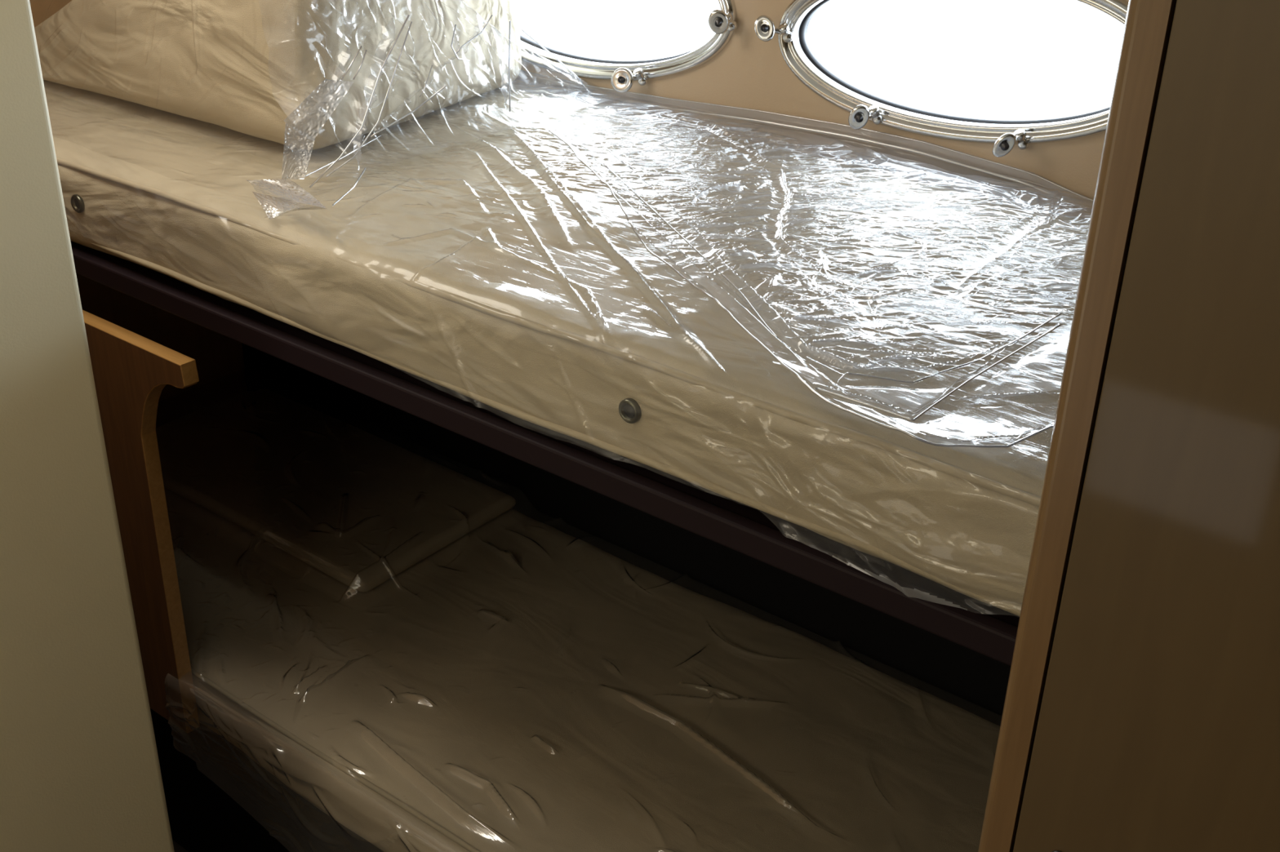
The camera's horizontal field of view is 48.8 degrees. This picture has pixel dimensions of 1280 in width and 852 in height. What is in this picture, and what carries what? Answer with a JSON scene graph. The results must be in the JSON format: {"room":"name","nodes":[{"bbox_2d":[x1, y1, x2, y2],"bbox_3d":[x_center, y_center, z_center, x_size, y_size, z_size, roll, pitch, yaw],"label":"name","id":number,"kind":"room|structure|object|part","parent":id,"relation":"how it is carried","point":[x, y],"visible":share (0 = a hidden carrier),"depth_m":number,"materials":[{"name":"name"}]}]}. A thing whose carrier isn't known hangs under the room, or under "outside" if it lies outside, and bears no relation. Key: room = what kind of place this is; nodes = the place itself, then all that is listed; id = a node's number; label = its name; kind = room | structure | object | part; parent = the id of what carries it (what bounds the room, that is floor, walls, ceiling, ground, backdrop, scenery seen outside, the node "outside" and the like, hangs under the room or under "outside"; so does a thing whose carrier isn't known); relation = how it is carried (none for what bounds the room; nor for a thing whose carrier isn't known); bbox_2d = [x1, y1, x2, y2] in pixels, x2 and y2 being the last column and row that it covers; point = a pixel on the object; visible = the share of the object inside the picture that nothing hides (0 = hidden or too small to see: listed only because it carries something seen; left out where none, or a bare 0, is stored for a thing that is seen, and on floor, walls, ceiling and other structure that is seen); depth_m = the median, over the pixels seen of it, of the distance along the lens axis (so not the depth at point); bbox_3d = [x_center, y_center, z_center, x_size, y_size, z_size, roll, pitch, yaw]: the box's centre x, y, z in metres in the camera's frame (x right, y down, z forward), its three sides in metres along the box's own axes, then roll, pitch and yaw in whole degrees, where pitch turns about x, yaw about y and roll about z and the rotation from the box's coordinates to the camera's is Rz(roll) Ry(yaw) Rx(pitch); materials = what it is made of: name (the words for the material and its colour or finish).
{"room":"boat cabin","nodes":[
{"label":"boat cabin","id":0,"kind":"room"},
{"bbox_2d":[0,0,174,851],"bbox_3d":[-1.141,0.426,1.015,0.042,2.000,1.731,21,33,33],"label":"wall","id":1,"kind":"structure","parent":0,"point":[80,771],"depth_m":1.55,"materials":[{"name":"beige paint"}]},
{"bbox_2d":[29,0,247,427],"bbox_3d":[-1.185,-0.380,2.581,0.040,2.000,1.049,21,33,33],"label":"wall","id":2,"kind":"structure","parent":0,"point":[217,357],"depth_m":2.98,"materials":[{"name":"brown wood"}]},
{"bbox_2d":[82,310,199,733],"bbox_3d":[-0.950,0.088,2.260,0.877,0.682,0.024,21,33,33],"label":"board","id":3,"kind":"object","parent":2,"relation":"attached to","point":[131,371],"visible":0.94,"depth_m":2.06,"materials":[{"name":"brown wood"}]},
{"bbox_2d":[172,840,188,851],"bbox_3d":[-0.430,1.314,1.545,3.360,0.030,2.860,21,33,33],"label":"floor","id":4,"kind":"structure","parent":0,"point":[177,848],"depth_m":2.56,"materials":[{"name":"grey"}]},
{"bbox_2d":[150,708,382,851],"bbox_3d":[0.192,0.794,2.163,3.260,0.359,0.682,21,33,33],"label":"bunk","id":5,"kind":"object","parent":4,"relation":"on","point":[215,805],"visible":0.02,"depth_m":2.37,"materials":[{"name":"black wood"}]},
{"bbox_3d":[0.196,0.643,2.085,3.260,0.019,0.682,21,33,33],"label":"panel","id":6,"kind":"part","parent":5,"relation":"part of","materials":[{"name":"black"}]},
{"bbox_2d":[155,390,999,851],"bbox_3d":[-0.064,0.479,2.209,2.602,0.144,0.728,21,33,33],"label":"mattress","id":7,"kind":"object","parent":5,"relation":"on","point":[839,719],"visible":0.61,"depth_m":2.16,"materials":[{"name":"beige fabric"}]},
{"bbox_2d":[155,388,515,592],"bbox_3d":[-0.642,0.100,2.726,0.745,0.034,0.392,21,33,33],"label":"cushion","id":8,"kind":"object","parent":7,"relation":"on","point":[393,477],"visible":0.94,"depth_m":2.66,"materials":[{"name":"beige fabric"}]},
{"bbox_2d":[163,367,995,851],"bbox_3d":[-0.222,0.449,2.295,2.260,0.275,0.755,21,33,33],"label":"plastic sheet","id":9,"kind":"object","parent":7,"relation":"on","point":[177,731],"visible":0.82,"depth_m":2.17,"materials":[{"name":"clear plastic"}]},
{"bbox_2d":[977,0,1177,851],"bbox_3d":[0.305,0.371,1.197,0.028,2.000,0.050,21,33,33],"label":"door frame","id":10,"kind":"structure","parent":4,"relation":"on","point":[1148,23],"depth_m":0.97,"materials":[{"name":"brown wood"}]},
{"bbox_2d":[241,342,1010,726],"bbox_3d":[0.439,0.332,2.231,3.320,1.130,0.034,21,33,33],"label":"lining","id":11,"kind":"object","parent":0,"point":[975,682],"visible":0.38,"depth_m":2.48,"materials":[{"name":"black"}]},
{"bbox_2d":[511,0,1128,213],"bbox_3d":[0.485,-0.089,2.046,3.500,2.050,0.050,21,33,33],"label":"wall","id":12,"kind":"structure","parent":0,"point":[750,72],"depth_m":2.04,"materials":[{"name":"beige"}]},
{"bbox_2d":[70,240,1019,666],"bbox_3d":[0.202,-0.061,1.704,3.260,0.030,0.729,21,33,33],"label":"bunk","id":13,"kind":"object","parent":12,"relation":"attached to","point":[893,590],"visible":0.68,"depth_m":1.46,"materials":[{"name":"black wood"}]},
{"bbox_2d":[43,80,1091,617],"bbox_3d":[-0.039,-0.238,1.849,2.600,0.146,0.757,21,33,33],"label":"mattress","id":14,"kind":"object","parent":13,"relation":"on","point":[486,323],"visible":0.77,"depth_m":1.57,"materials":[{"name":"beige fabric"}]},
{"bbox_2d":[44,78,1093,369],"bbox_3d":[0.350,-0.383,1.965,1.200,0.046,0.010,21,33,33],"label":"plastic sheet","id":15,"kind":"object","parent":14,"relation":"on","point":[523,85],"visible":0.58,"depth_m":1.94,"materials":[{"name":"clear plastic"}]},
{"bbox_2d":[34,0,521,150],"bbox_3d":[-0.589,-0.699,2.217,0.810,0.316,0.563,21,33,33],"label":"cushion","id":16,"kind":"object","parent":15,"relation":"on","point":[261,64],"visible":0.9,"depth_m":1.97,"materials":[{"name":"beige fabric"}]},
{"bbox_2d":[38,0,593,214],"bbox_3d":[-0.641,-0.646,2.063,1.035,0.354,0.780,14,30,23],"label":"plastic wrap","id":17,"kind":"object","parent":15,"relation":"on","point":[571,73],"visible":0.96,"depth_m":1.86,"materials":[{"name":"clear plastic"}]},
{"bbox_2d":[545,100,1092,448],"bbox_3d":[0.169,-0.215,1.614,0.326,0.016,1.065,-9,29,-20],"label":"plastic sheet","id":18,"kind":"object","parent":15,"relation":"on","point":[1046,427],"visible":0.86,"depth_m":1.61,"materials":[{"name":"clear plastic"}]},
{"bbox_2d":[519,0,737,92],"bbox_3d":[-0.084,-0.661,2.208,0.577,0.240,0.086,21,33,33],"label":"window","id":19,"kind":"structure","parent":12,"relation":"in","point":[622,73],"depth_m":2.18,"materials":[{"name":"silver metal"}]},
{"bbox_2d":[617,75,625,83],"bbox_3d":[-0.029,-0.534,2.172,0.011,0.012,0.008,11,29,17],"label":"screw","id":20,"kind":"object","parent":19,"relation":"attached to","point":[621,79],"depth_m":2.17,"materials":[{"name":"grey metal"}]},
{"bbox_3d":[-0.027,-0.535,2.176,0.038,0.036,0.017,13,29,21],"label":"knob","id":21,"kind":"part","parent":19,"relation":"part of","materials":[{"name":"silver metal"}]},
{"bbox_3d":[0.113,-0.583,2.030,0.031,0.036,0.015,2,27,2],"label":"knob","id":22,"kind":"part","parent":19,"relation":"part of","materials":[{"name":"silver metal"}]},
{"bbox_2d":[715,18,722,26],"bbox_3d":[0.113,-0.580,2.026,0.011,0.011,0.007,5,27,6],"label":"screw","id":23,"kind":"object","parent":19,"relation":"attached to","point":[718,22],"depth_m":2.02,"materials":[{"name":"grey metal"}]},
{"bbox_2d":[754,0,1128,156],"bbox_3d":[0.411,-0.493,1.859,0.576,0.240,0.086,21,33,33],"label":"window","id":24,"kind":"structure","parent":12,"relation":"in","point":[863,105],"depth_m":1.94,"materials":[{"name":"silver metal"}]},
{"bbox_2d":[760,23,768,31],"bbox_3d":[0.175,-0.560,1.982,0.011,0.012,0.008,9,28,15],"label":"screw","id":25,"kind":"object","parent":24,"relation":"attached to","point":[764,27],"depth_m":1.98,"materials":[{"name":"grey metal"}]},
{"bbox_3d":[0.176,-0.560,1.986,0.029,0.034,0.019,21,33,33],"label":"knob","id":26,"kind":"part","parent":24,"relation":"part of","materials":[{"name":"silver metal"}]},
{"bbox_3d":[0.302,-0.426,1.943,0.029,0.036,0.015,2,27,1],"label":"knob","id":27,"kind":"part","parent":24,"relation":"part of","materials":[{"name":"silver metal"}]},
{"bbox_2d":[855,114,862,122],"bbox_3d":[0.302,-0.423,1.939,0.011,0.011,0.007,0,27,-3],"label":"screw","id":28,"kind":"object","parent":24,"relation":"attached to","point":[859,117],"depth_m":1.94,"materials":[{"name":"grey metal"}]},
{"bbox_2d":[1000,142,1008,150],"bbox_3d":[0.471,-0.362,1.821,0.011,0.011,0.007,0,27,-3],"label":"screw","id":29,"kind":"object","parent":24,"relation":"attached to","point":[1003,145],"depth_m":1.82,"materials":[{"name":"grey metal"}]},
{"bbox_3d":[0.471,-0.364,1.825,0.028,0.034,0.014,3,27,3],"label":"knob","id":30,"kind":"part","parent":24,"relation":"part of","materials":[{"name":"silver metal"}]},
{"bbox_3d":[0.988,0.636,0.717,0.560,2.000,0.030,21,33,33],"label":"wall","id":31,"kind":"structure","parent":0,"visible":0},
{"bbox_2d":[1013,0,1279,851],"bbox_3d":[0.536,0.468,1.020,0.579,1.960,0.024,21,33,33],"label":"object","id":32,"kind":"structure","parent":31,"relation":"in","point":[1158,726],"depth_m":0.95,"materials":[{"name":"brown wood"}]}
]}

